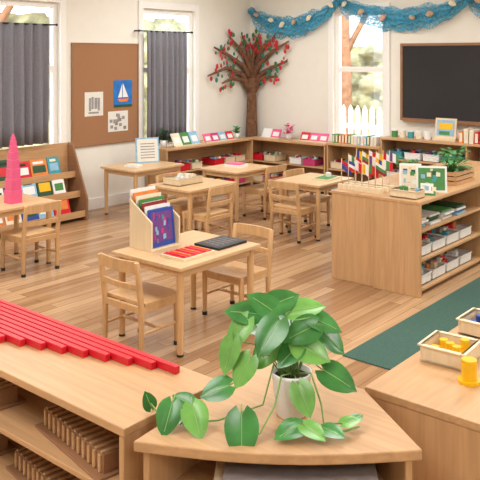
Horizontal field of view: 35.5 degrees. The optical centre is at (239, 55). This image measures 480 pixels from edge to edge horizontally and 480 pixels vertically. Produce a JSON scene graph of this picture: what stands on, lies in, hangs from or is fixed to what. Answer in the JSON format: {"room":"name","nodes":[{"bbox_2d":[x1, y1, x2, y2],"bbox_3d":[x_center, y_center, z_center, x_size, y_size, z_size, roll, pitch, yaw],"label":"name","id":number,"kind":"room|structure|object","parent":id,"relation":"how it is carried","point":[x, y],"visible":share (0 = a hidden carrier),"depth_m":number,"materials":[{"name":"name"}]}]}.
{"room":"montessori preschool classroom","nodes":[
{"label":"montessori preschool classroom","id":0,"kind":"room"},
{"bbox_2d":[22,0,250,198],"bbox_3d":[-3.229,0.250,6.202,0.120,2.800,10.350,0,0,40],"label":"wall","id":1,"kind":"structure","parent":0,"point":[87,21],"depth_m":8.53,"materials":[{"name":"paint"}]},
{"bbox_2d":[2,22,57,25],"bbox_3d":[-2.223,-0.315,7.218,0.113,0.028,1.068,0,0,40],"label":"curtain rod","id":2,"kind":"object","parent":1,"relation":"attached to","point":[56,24],"depth_m":7.40,"materials":[{"name":"black metal"}]},
{"bbox_2d":[0,22,48,147],"bbox_3d":[-2.182,0.275,7.198,0.076,1.190,0.829,0,0,40],"label":"curtain","id":3,"kind":"object","parent":2,"relation":"hanging from","point":[24,48],"visible":0.94,"depth_m":7.29,"materials":[{"name":"grey fabric"}]},
{"bbox_2d":[0,0,65,143],"bbox_3d":[-2.257,0.205,7.298,0.140,1.670,1.360,0,0,40],"label":"window","id":4,"kind":"structure","parent":1,"relation":"in","point":[53,67],"depth_m":7.73,"materials":[{"name":"white wood"}]},
{"bbox_2d":[71,43,138,147],"bbox_3d":[-1.462,0.412,8.198,0.019,1.105,0.930,0,0,40],"label":"pinboard","id":5,"kind":"object","parent":1,"relation":"attached to","point":[95,67],"visible":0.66,"depth_m":8.14,"materials":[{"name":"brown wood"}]},
{"bbox_2d":[85,92,102,116],"bbox_3d":[-1.569,0.516,8.059,0.004,0.258,0.250,0,0,40],"label":"drawing","id":6,"kind":"object","parent":5,"relation":"attached to","point":[93,100],"visible":1,"depth_m":8.05,"materials":[{"name":"paper"}]},
{"bbox_2d":[108,110,127,131],"bbox_3d":[-1.350,0.722,8.317,0.006,0.224,0.286,0,0,40],"label":"drawing","id":7,"kind":"object","parent":5,"relation":"attached to","point":[117,120],"visible":1,"depth_m":8.31,"materials":[{"name":"paper"}]},
{"bbox_2d":[114,80,131,107],"bbox_3d":[-1.306,0.420,8.371,0.004,0.300,0.267,0,0,40],"label":"poster","id":8,"kind":"object","parent":5,"relation":"attached to","point":[122,89],"visible":1,"depth_m":8.36,"materials":[{"name":"blue paper"}]},
{"bbox_2d":[88,192,129,210],"bbox_3d":[-3.177,1.590,6.157,0.015,0.120,10.350,0,0,40],"label":"baseboard","id":9,"kind":"structure","parent":1,"relation":"attached to","point":[121,198],"depth_m":8.24,"materials":[{"name":"white wood"}]},
{"bbox_2d":[134,30,192,33],"bbox_3d":[-0.893,-0.285,8.803,0.113,0.028,0.888,0,0,40],"label":"curtain rod","id":10,"kind":"object","parent":1,"relation":"attached to","point":[191,32],"depth_m":8.64,"materials":[{"name":"black metal"}]},
{"bbox_2d":[147,31,186,142],"bbox_3d":[-0.851,0.360,8.784,0.076,1.300,0.649,0,0,40],"label":"curtain","id":11,"kind":"object","parent":10,"relation":"hanging from","point":[166,51],"visible":0.91,"depth_m":8.75,"materials":[{"name":"grey fabric"}]},
{"bbox_2d":[138,1,198,144],"bbox_3d":[-0.862,0.245,8.960,0.140,1.750,1.040,0,0,40],"label":"window","id":12,"kind":"structure","parent":1,"relation":"in","point":[153,7],"depth_m":9.21,"materials":[{"name":"white wood"}]},
{"bbox_2d":[0,182,479,389],"bbox_3d":[0.417,1.700,3.142,9.700,0.100,10.650,0,0,40],"label":"floor","id":13,"kind":"structure","parent":0,"point":[70,294],"depth_m":5.34,"materials":[{"name":"brown wood"}]},
{"bbox_2d":[0,193,56,263],"bbox_3d":[-1.905,1.400,5.867,0.540,0.500,0.740,0,0,40],"label":"table","id":14,"kind":"object","parent":13,"relation":"on","point":[6,210],"visible":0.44,"depth_m":5.95,"materials":[{"name":"brown wood"}]},
{"bbox_2d":[4,134,21,203],"bbox_3d":[-1.778,0.879,5.878,0.100,0.541,0.100,0,0,40],"label":"tower","id":15,"kind":"object","parent":14,"relation":"on","point":[12,192],"visible":1,"depth_m":5.85,"materials":[{"name":"paint"}]},
{"bbox_2d":[0,200,61,277],"bbox_3d":[-1.610,1.383,5.789,0.365,0.534,0.340,0,0,40],"label":"chair","id":16,"kind":"object","parent":13,"relation":"on","point":[30,229],"visible":1,"depth_m":5.73,"materials":[{"name":"brown wood"}]},
{"bbox_2d":[0,142,87,231],"bbox_3d":[-1.996,1.270,7.236,0.320,0.760,1.080,0,0,40],"label":"bookshelf","id":17,"kind":"object","parent":13,"relation":"on","point":[76,193],"visible":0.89,"depth_m":7.54,"materials":[{"name":"brown wood"}]},
{"bbox_2d":[0,156,70,226],"bbox_3d":[-2.046,1.294,7.187,0.247,0.611,0.880,0,0,40],"label":"picture books","id":18,"kind":"object","parent":17,"relation":"in","point":[38,167],"visible":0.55,"depth_m":7.33,"materials":[{"name":"multicoloured paper"}]},
{"bbox_2d":[0,341,212,479],"bbox_3d":[-0.754,1.320,2.617,1.488,0.660,0.388,0,0,40],"label":"shelf unit","id":19,"kind":"object","parent":13,"relation":"on","point":[109,394],"visible":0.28,"depth_m":2.28,"materials":[{"name":"brown wood"}]},
{"bbox_2d":[0,433,16,455],"bbox_3d":[-0.970,1.347,2.733,0.130,0.067,0.410,0,0,-44],"label":"wooden block","id":20,"kind":"object","parent":19,"relation":"on","point":[6,446],"visible":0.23,"depth_m":2.61,"materials":[{"name":"brown wood"}]},
{"bbox_2d":[0,377,26,410],"bbox_3d":[-0.915,1.151,2.674,0.130,0.067,0.410,0,0,-43],"label":"wooden block","id":21,"kind":"object","parent":19,"relation":"on","point":[9,396],"visible":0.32,"depth_m":2.54,"materials":[{"name":"brown wood"}]},
{"bbox_2d":[6,446,80,479],"bbox_3d":[-0.600,1.347,2.396,0.130,0.067,0.410,0,0,-41],"label":"wooden block","id":22,"kind":"object","parent":19,"relation":"on","point":[28,465],"visible":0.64,"depth_m":2.43,"materials":[{"name":"brown wood"}]},
{"bbox_2d":[35,404,118,479],"bbox_3d":[-0.476,1.151,2.279,0.130,0.067,0.410,0,0,-40],"label":"wooden block","id":23,"kind":"object","parent":19,"relation":"on","point":[86,443],"visible":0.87,"depth_m":2.22,"materials":[{"name":"brown wood"}]},
{"bbox_2d":[0,299,179,374],"bbox_3d":[-0.702,0.978,2.609,1.130,0.024,0.254,0,0,40],"label":"rods","id":24,"kind":"object","parent":19,"relation":"on","point":[20,326],"visible":1,"depth_m":2.56,"materials":[{"name":"paint"}]},
{"bbox_2d":[98,252,176,351],"bbox_3d":[-0.577,1.383,4.276,0.340,0.534,0.365,0,0,40],"label":"chair","id":25,"kind":"object","parent":13,"relation":"on","point":[149,297],"visible":0.8,"depth_m":4.21,"materials":[{"name":"brown wood"}]},
{"bbox_2d":[100,161,183,214],"bbox_3d":[-1.026,1.400,7.910,0.540,0.500,0.700,0,0,40],"label":"table","id":26,"kind":"object","parent":13,"relation":"on","point":[148,169],"visible":0.65,"depth_m":7.80,"materials":[{"name":"brown wood"}]},
{"bbox_2d":[124,163,142,167],"bbox_3d":[-1.107,1.135,7.782,0.150,0.030,0.120,0,0,23],"label":"paper stack","id":27,"kind":"object","parent":26,"relation":"on","point":[131,165],"visible":1,"depth_m":7.74,"materials":[{"name":"white paper"}]},
{"bbox_2d":[135,137,158,163],"bbox_3d":[-1.010,1.017,8.117,0.260,0.269,0.090,0,0,-25],"label":"picture frame","id":28,"kind":"object","parent":26,"relation":"on","point":[147,149],"visible":1,"depth_m":8.09,"materials":[{"name":"paper"}]},
{"bbox_2d":[155,172,204,232],"bbox_3d":[-0.562,1.383,7.024,0.365,0.534,0.340,0,0,40],"label":"chair","id":29,"kind":"object","parent":13,"relation":"on","point":[180,204],"visible":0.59,"depth_m":6.98,"materials":[{"name":"brown wood"}]},
{"bbox_2d":[111,230,260,357],"bbox_3d":[-0.316,1.400,4.508,0.570,0.500,0.700,0,0,40],"label":"table","id":30,"kind":"object","parent":13,"relation":"on","point":[152,261],"visible":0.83,"depth_m":4.35,"materials":[{"name":"brown wood"}]},
{"bbox_2d":[130,199,179,251],"bbox_3d":[-0.515,1.005,4.544,0.190,0.289,0.240,0,0,40],"label":"rack","id":31,"kind":"object","parent":30,"relation":"on","point":[141,227],"visible":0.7,"depth_m":4.47,"materials":[{"name":"beige wood"}]},
{"bbox_2d":[130,185,174,247],"bbox_3d":[-0.530,0.974,4.555,0.185,0.329,0.205,0,0,40],"label":"cards","id":32,"kind":"object","parent":31,"relation":"in","point":[149,200],"visible":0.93,"depth_m":4.53,"materials":[{"name":"multicoloured paper"}]},
{"bbox_2d":[160,245,214,261],"bbox_3d":[-0.301,1.137,4.339,0.190,0.025,0.260,0,0,40],"label":"tray","id":33,"kind":"object","parent":30,"relation":"on","point":[187,253],"visible":1,"depth_m":4.29,"materials":[{"name":"paint"}]},
{"bbox_2d":[194,235,246,250],"bbox_3d":[-0.118,1.141,4.589,0.200,0.018,0.260,0,0,40],"label":"board","id":34,"kind":"object","parent":30,"relation":"on","point":[222,242],"visible":1,"depth_m":4.56,"materials":[{"name":"grey plastic"}]},
{"bbox_2d":[148,177,236,236],"bbox_3d":[-0.423,1.400,6.777,0.520,0.500,0.620,0,0,40],"label":"table","id":35,"kind":"object","parent":13,"relation":"on","point":[198,189],"visible":0.41,"depth_m":6.58,"materials":[{"name":"brown wood"}]},
{"bbox_2d":[163,173,202,186],"bbox_3d":[-0.515,1.111,6.776,0.212,0.084,0.312,0,0,40],"label":"wooden tray","id":36,"kind":"object","parent":35,"relation":"on","point":[181,179],"visible":1,"depth_m":6.71,"materials":[{"name":"brown wood"}]},
{"bbox_2d":[146,137,252,199],"bbox_3d":[-0.457,1.350,9.117,0.348,0.600,1.548,0,0,40],"label":"shelf unit","id":37,"kind":"object","parent":13,"relation":"on","point":[243,145],"visible":0.34,"depth_m":9.29,"materials":[{"name":"brown wood"}]},
{"bbox_2d":[155,128,171,147],"bbox_3d":[-0.871,0.942,8.600,0.226,0.215,0.185,0,0,40],"label":"potted plant","id":38,"kind":"object","parent":37,"relation":"on","point":[163,142],"visible":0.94,"depth_m":8.58,"materials":[{"name":"green plant"}]},
{"bbox_2d":[170,131,201,146],"bbox_3d":[-0.636,0.977,8.817,0.108,0.153,0.441,0,0,40],"label":"cards","id":39,"kind":"object","parent":37,"relation":"on","point":[182,139],"visible":1,"depth_m":8.81,"materials":[{"name":"white paper"}]},
{"bbox_2d":[202,131,235,142],"bbox_3d":[-0.255,0.999,9.251,0.085,0.109,0.546,0,0,40],"label":"cards","id":40,"kind":"object","parent":37,"relation":"on","point":[227,135],"visible":1,"depth_m":9.24,"materials":[{"name":"pink paper"}]},
{"bbox_2d":[232,126,239,138],"bbox_3d":[-0.061,0.971,9.571,0.147,0.158,0.186,0,0,18],"label":"potted plant","id":41,"kind":"object","parent":37,"relation":"on","point":[236,135],"visible":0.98,"depth_m":9.54,"materials":[{"name":"green plant"}]},
{"bbox_2d":[182,184,234,236],"bbox_3d":[-0.271,1.383,6.545,0.365,0.534,0.340,0,0,40],"label":"chair","id":42,"kind":"object","parent":13,"relation":"on","point":[204,213],"visible":0.81,"depth_m":6.49,"materials":[{"name":"brown wood"}]},
{"bbox_2d":[199,162,270,222],"bbox_3d":[-0.034,1.400,7.769,0.520,0.500,0.600,0,0,40],"label":"table","id":43,"kind":"object","parent":13,"relation":"on","point":[219,170],"visible":0.68,"depth_m":7.60,"materials":[{"name":"brown wood"}]},
{"bbox_2d":[224,162,247,167],"bbox_3d":[-0.044,1.132,7.804,0.200,0.036,0.160,0,0,29],"label":"notebook","id":44,"kind":"object","parent":43,"relation":"on","point":[230,164],"visible":1,"depth_m":7.76,"materials":[{"name":"white paper"}]},
{"bbox_2d":[202,223,273,314],"bbox_3d":[-0.012,1.383,4.808,0.340,0.534,0.365,0,0,40],"label":"chair","id":45,"kind":"object","parent":13,"relation":"on","point":[234,272],"visible":0.79,"depth_m":4.79,"materials":[{"name":"brown wood"}]},
{"bbox_2d":[207,29,289,136],"bbox_3d":[0.122,0.634,9.527,0.690,2.000,0.898,0,0,40],"label":"tree","id":46,"kind":"object","parent":13,"relation":"on","point":[251,78],"visible":1,"depth_m":9.88,"materials":[{"name":"brown paper"}]},
{"bbox_2d":[242,164,286,219],"bbox_3d":[0.256,1.383,7.748,0.365,0.534,0.340,0,0,40],"label":"chair","id":47,"kind":"object","parent":13,"relation":"on","point":[261,189],"visible":0.84,"depth_m":7.65,"materials":[{"name":"brown wood"}]},
{"bbox_2d":[134,361,421,479],"bbox_3d":[0.141,1.320,2.001,0.633,0.660,0.643,0,0,40],"label":"corner shelf unit","id":48,"kind":"object","parent":13,"relation":"on","point":[379,440],"visible":0.68,"depth_m":1.95,"materials":[{"name":"brown wood"}]},
{"bbox_2d":[142,289,362,463],"bbox_3d":[0.029,0.850,2.064,0.594,0.358,0.346,0,0,-3],"label":"pothos","id":49,"kind":"object","parent":48,"relation":"on","point":[288,328],"visible":0.98,"depth_m":2.04,"materials":[{"name":"green plant"}]},
{"bbox_2d":[213,461,377,479],"bbox_3d":[0.144,1.097,1.946,0.420,0.080,0.195,0,0,3],"label":"trays","id":50,"kind":"object","parent":48,"relation":"on","point":[223,470],"visible":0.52,"depth_m":1.91,"materials":[{"name":"grey plastic"}]},
{"bbox_2d":[247,135,331,194],"bbox_3d":[0.649,1.350,9.416,1.218,0.600,0.328,0,0,40],"label":"shelf unit","id":51,"kind":"object","parent":13,"relation":"on","point":[291,147],"visible":0.32,"depth_m":9.51,"materials":[{"name":"brown wood"}]},
{"bbox_2d":[260,128,281,138],"bbox_3d":[0.399,0.995,9.619,0.294,0.118,0.089,0,0,40],"label":"cards","id":52,"kind":"object","parent":51,"relation":"on","point":[267,132],"visible":1,"depth_m":9.62,"materials":[{"name":"white paper"}]},
{"bbox_2d":[280,123,294,138],"bbox_3d":[0.614,0.949,9.462,0.203,0.202,0.218,0,0,-21],"label":"potted flowers","id":53,"kind":"object","parent":51,"relation":"on","point":[287,135],"visible":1,"depth_m":9.44,"materials":[{"name":"pink plant"}]},
{"bbox_2d":[298,132,329,142],"bbox_3d":[0.905,0.999,9.191,0.410,0.109,0.085,0,0,40],"label":"cards","id":54,"kind":"object","parent":51,"relation":"on","point":[305,136],"visible":0.97,"depth_m":9.19,"materials":[{"name":"pink paper"}]},
{"bbox_2d":[268,180,315,243],"bbox_3d":[0.480,1.383,6.795,0.340,0.534,0.365,0,0,40],"label":"chair","id":55,"kind":"object","parent":13,"relation":"on","point":[301,208],"visible":0.81,"depth_m":6.72,"materials":[{"name":"brown wood"}]},
{"bbox_2d":[283,168,330,231],"bbox_3d":[0.645,1.383,7.265,0.365,0.534,0.340,0,0,40],"label":"chair","id":56,"kind":"object","parent":13,"relation":"on","point":[305,197],"visible":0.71,"depth_m":7.25,"materials":[{"name":"brown wood"}]},
{"bbox_2d":[275,173,353,240],"bbox_3d":[0.699,1.400,7.024,0.500,0.500,0.580,0,0,40],"label":"table","id":57,"kind":"object","parent":13,"relation":"on","point":[304,181],"visible":0.61,"depth_m":6.87,"materials":[{"name":"brown wood"}]},
{"bbox_2d":[311,172,339,180],"bbox_3d":[0.805,1.125,7.027,0.180,0.050,0.240,0,0,34],"label":"tray","id":58,"kind":"object","parent":57,"relation":"on","point":[327,177],"visible":1,"depth_m":7.00,"materials":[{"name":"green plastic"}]},
{"bbox_2d":[326,142,379,194],"bbox_3d":[1.400,1.340,8.786,0.718,0.620,0.328,0,0,40],"label":"shelf unit","id":59,"kind":"object","parent":13,"relation":"on","point":[335,151],"visible":0.32,"depth_m":8.94,"materials":[{"name":"brown wood"}]},
{"bbox_2d":[332,133,382,145],"bbox_3d":[1.375,0.975,8.799,0.599,0.114,0.150,0,0,40],"label":"upright books","id":60,"kind":"object","parent":59,"relation":"on","point":[351,138],"visible":0.99,"depth_m":8.73,"materials":[{"name":"white paper"}]},
{"bbox_2d":[331,160,479,285],"bbox_3d":[1.521,1.324,6.308,0.368,0.652,2.188,0,0,40],"label":"shelf unit","id":61,"kind":"object","parent":13,"relation":"on","point":[352,211],"visible":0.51,"depth_m":5.48,"materials":[{"name":"brown wood"}]},
{"bbox_2d":[338,148,397,193],"bbox_3d":[0.959,0.848,5.610,0.386,0.300,0.233,0,0,40],"label":"stand","id":62,"kind":"object","parent":61,"relation":"on","point":[364,163],"visible":1,"depth_m":5.57,"materials":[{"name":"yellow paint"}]},
{"bbox_2d":[397,157,417,166],"bbox_3d":[1.350,0.904,6.043,0.214,0.187,0.212,0,0,40],"label":"potted herb","id":63,"kind":"object","parent":61,"relation":"on","point":[410,160],"visible":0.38,"depth_m":6.01,"materials":[{"name":"green plant"}]},
{"bbox_2d":[342,277,479,369],"bbox_3d":[1.832,1.646,4.937,0.900,0.008,2.880,0,0,40],"label":"rug","id":64,"kind":"object","parent":13,"relation":"on","point":[396,344],"visible":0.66,"depth_m":4.50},
{"bbox_2d":[365,326,479,479],"bbox_3d":[0.919,1.320,2.600,0.383,0.660,1.243,0,0,40],"label":"shelf unit","id":65,"kind":"object","parent":13,"relation":"on","point":[427,401],"visible":0.6,"depth_m":2.14,"materials":[{"name":"brown wood"}]},
{"bbox_2d":[417,330,479,370],"bbox_3d":[0.687,0.960,2.452,0.161,0.061,0.161,0,0,37],"label":"box","id":66,"kind":"object","parent":65,"relation":"on","point":[442,348],"visible":0.92,"depth_m":2.43,"materials":[{"name":"beige wood"}]},
{"bbox_2d":[456,307,479,338],"bbox_3d":[0.880,0.960,2.682,0.161,0.061,0.161,0,0,40],"label":"box","id":67,"kind":"object","parent":65,"relation":"on","point":[469,321],"visible":1,"depth_m":2.66,"materials":[{"name":"beige wood"}]},
{"bbox_2d":[458,356,479,386],"bbox_3d":[0.695,0.955,2.275,0.068,0.070,0.068,0,0,40],"label":"cylinder","id":68,"kind":"object","parent":65,"relation":"on","point":[468,377],"visible":1,"depth_m":2.26,"materials":[{"name":"paint"}]},
{"bbox_2d":[373,166,479,297],"bbox_3d":[1.796,1.323,6.064,0.373,0.655,2.208,0,0,40],"label":"shelf unit","id":69,"kind":"object","parent":13,"relation":"on","point":[398,229],"visible":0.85,"depth_m":5.28,"materials":[{"name":"brown wood"}]},
{"bbox_2d":[389,185,425,199],"bbox_3d":[1.183,0.959,5.299,0.212,0.076,0.142,0,0,40],"label":"wooden tray","id":70,"kind":"object","parent":69,"relation":"on","point":[402,191],"visible":1,"depth_m":5.27,"materials":[{"name":"beige wood"}]},
{"bbox_2d":[399,163,420,187],"bbox_3d":[1.267,0.900,5.577,0.160,0.197,0.061,0,0,11],"label":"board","id":71,"kind":"object","parent":69,"relation":"on","point":[407,171],"visible":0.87,"depth_m":5.58,"materials":[{"name":"white paper"}]},
{"bbox_2d":[418,181,435,195],"bbox_3d":[1.342,0.948,5.372,0.124,0.100,0.036,0,0,17],"label":"card","id":72,"kind":"object","parent":69,"relation":"on","point":[430,186],"visible":0.89,"depth_m":5.36,"materials":[{"name":"white paper"}]},
{"bbox_2d":[416,166,446,192],"bbox_3d":[1.407,0.904,5.510,0.220,0.187,0.059,0,0,11],"label":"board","id":73,"kind":"object","parent":69,"relation":"on","point":[438,174],"visible":0.77,"depth_m":5.51,"materials":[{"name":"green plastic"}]},
{"bbox_2d":[422,200,465,226],"bbox_3d":[1.723,1.167,5.943,0.253,0.064,1.840,0,0,40],"label":"books","id":74,"kind":"object","parent":69,"relation":"on","point":[433,212],"visible":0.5,"depth_m":5.58,"materials":[{"name":"paper"},{"name":"cardboard"}]},
{"bbox_2d":[422,221,471,284],"bbox_3d":[1.798,1.455,6.063,0.272,0.298,2.092,0,0,40],"label":"baskets","id":75,"kind":"object","parent":69,"relation":"on","point":[434,239],"visible":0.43,"depth_m":5.61,"materials":[{"name":"white plastic"}]},
{"bbox_2d":[432,146,473,185],"bbox_3d":[1.686,0.857,5.926,0.301,0.276,0.431,0,0,40],"label":"crate","id":76,"kind":"object","parent":69,"relation":"on","point":[458,175],"visible":0.92,"depth_m":5.87,"materials":[{"name":"brown wood"}]},
{"bbox_2d":[380,135,479,177],"bbox_3d":[2.447,1.280,7.894,2.008,0.740,0.348,0,0,40],"label":"shelf unit","id":77,"kind":"object","parent":13,"relation":"on","point":[386,142],"visible":0.22,"depth_m":8.29,"materials":[{"name":"brown wood"}]},
{"bbox_2d":[391,129,430,139],"bbox_3d":[1.898,0.868,8.329,0.474,0.085,0.074,0,0,40],"label":"jars","id":78,"kind":"object","parent":77,"relation":"on","point":[427,134],"visible":1,"depth_m":8.30,"materials":[{"name":"white plastic"}]},
{"bbox_2d":[432,118,458,141],"bbox_3d":[2.214,0.791,8.083,0.260,0.237,0.090,0,0,40],"label":"framed sign","id":79,"kind":"object","parent":77,"relation":"on","point":[445,128],"visible":1,"depth_m":8.07,"materials":[{"name":"yellow paint"}]},
{"bbox_2d":[459,128,479,143],"bbox_3d":[2.697,0.837,7.656,0.890,0.151,0.200,0,0,40],"label":"upright books","id":80,"kind":"object","parent":77,"relation":"on","point":[469,135],"visible":1,"depth_m":7.80,"materials":[{"name":"beige paper"}]},
{"bbox_2d":[251,0,479,138],"bbox_3d":[3.736,0.250,7.191,9.520,2.800,0.120,0,0,40],"label":"wall","id":81,"kind":"structure","parent":0,"point":[300,97],"depth_m":9.47,"materials":[{"name":"paint"}]},
{"bbox_2d":[328,2,389,140],"bbox_3d":[1.447,0.245,9.059,0.890,1.750,0.140,0,0,40],"label":"window","id":82,"kind":"structure","parent":81,"relation":"in","point":[385,69],"depth_m":9.26,"materials":[{"name":"white wood"}]},
{"bbox_2d":[248,0,479,39],"bbox_3d":[1.966,-0.472,8.512,4.840,0.525,0.105,0,0,40],"label":"fishing net","id":83,"kind":"object","parent":81,"relation":"attached to","point":[400,20],"visible":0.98,"depth_m":8.84,"materials":[{"name":"blue fabric"}]},
{"bbox_2d":[253,0,479,27],"bbox_3d":[1.928,-0.515,8.431,4.575,0.302,0.028,0,0,40],"label":"garland","id":84,"kind":"object","parent":83,"relation":"hanging from","point":[452,3],"visible":1,"depth_m":8.85},
{"bbox_2d":[400,42,479,125],"bbox_3d":[2.641,0.300,7.985,2.080,0.890,0.069,0,0,40],"label":"chalkboard","id":85,"kind":"object","parent":81,"relation":"attached to","point":[438,80],"visible":1,"depth_m":8.35,"materials":[{"name":"stone"}]},
{"label":"outside","id":86,"kind":"structure","parent":0,"visible":0},
{"bbox_3d":[-0.740,1.950,8.453,24.000,0.200,24.000,0,0,40],"label":"ground","id":87,"kind":"structure","parent":86,"visible":0},
{"bbox_2d":[0,6,13,21],"bbox_3d":[-3.608,-0.251,10.342,2.020,4.214,0.348,0,0,-26],"label":"tree","id":88,"kind":"object","parent":87,"relation":"on","point":[5,13],"visible":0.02,"depth_m":10.37,"materials":[{"name":"brown plant"}]},
{"bbox_2d":[0,13,185,148],"bbox_3d":[-5.470,0.492,12.422,0.350,2.717,14.000,0,0,40],"label":"hedge","id":89,"kind":"object","parent":87,"relation":"on","point":[159,24],"visible":0.06,"depth_m":16.42,"materials":[{"name":"green plant"}]},
{"bbox_2d":[342,16,366,133],"bbox_3d":[1.858,-0.251,13.588,2.020,4.214,0.348,0,0,-26],"label":"tree","id":90,"kind":"object","parent":87,"relation":"on","point":[348,43],"visible":0.3,"depth_m":13.50,"materials":[{"name":"brown plant"}]},
{"bbox_2d":[342,105,381,135],"bbox_3d":[2.845,1.315,11.091,9.100,1.070,0.070,0,0,40],"label":"picket fence","id":91,"kind":"object","parent":87,"relation":"on","point":[350,125],"visible":0.06,"depth_m":11.81,"materials":[{"name":"white wood"}]},
{"bbox_2d":[351,44,381,135],"bbox_3d":[4.638,0.792,13.306,14.000,2.116,0.349,0,0,40],"label":"hedge","id":92,"kind":"object","parent":87,"relation":"on","point":[366,86],"visible":0.09,"depth_m":15.04,"materials":[{"name":"green plant"}]}
]}

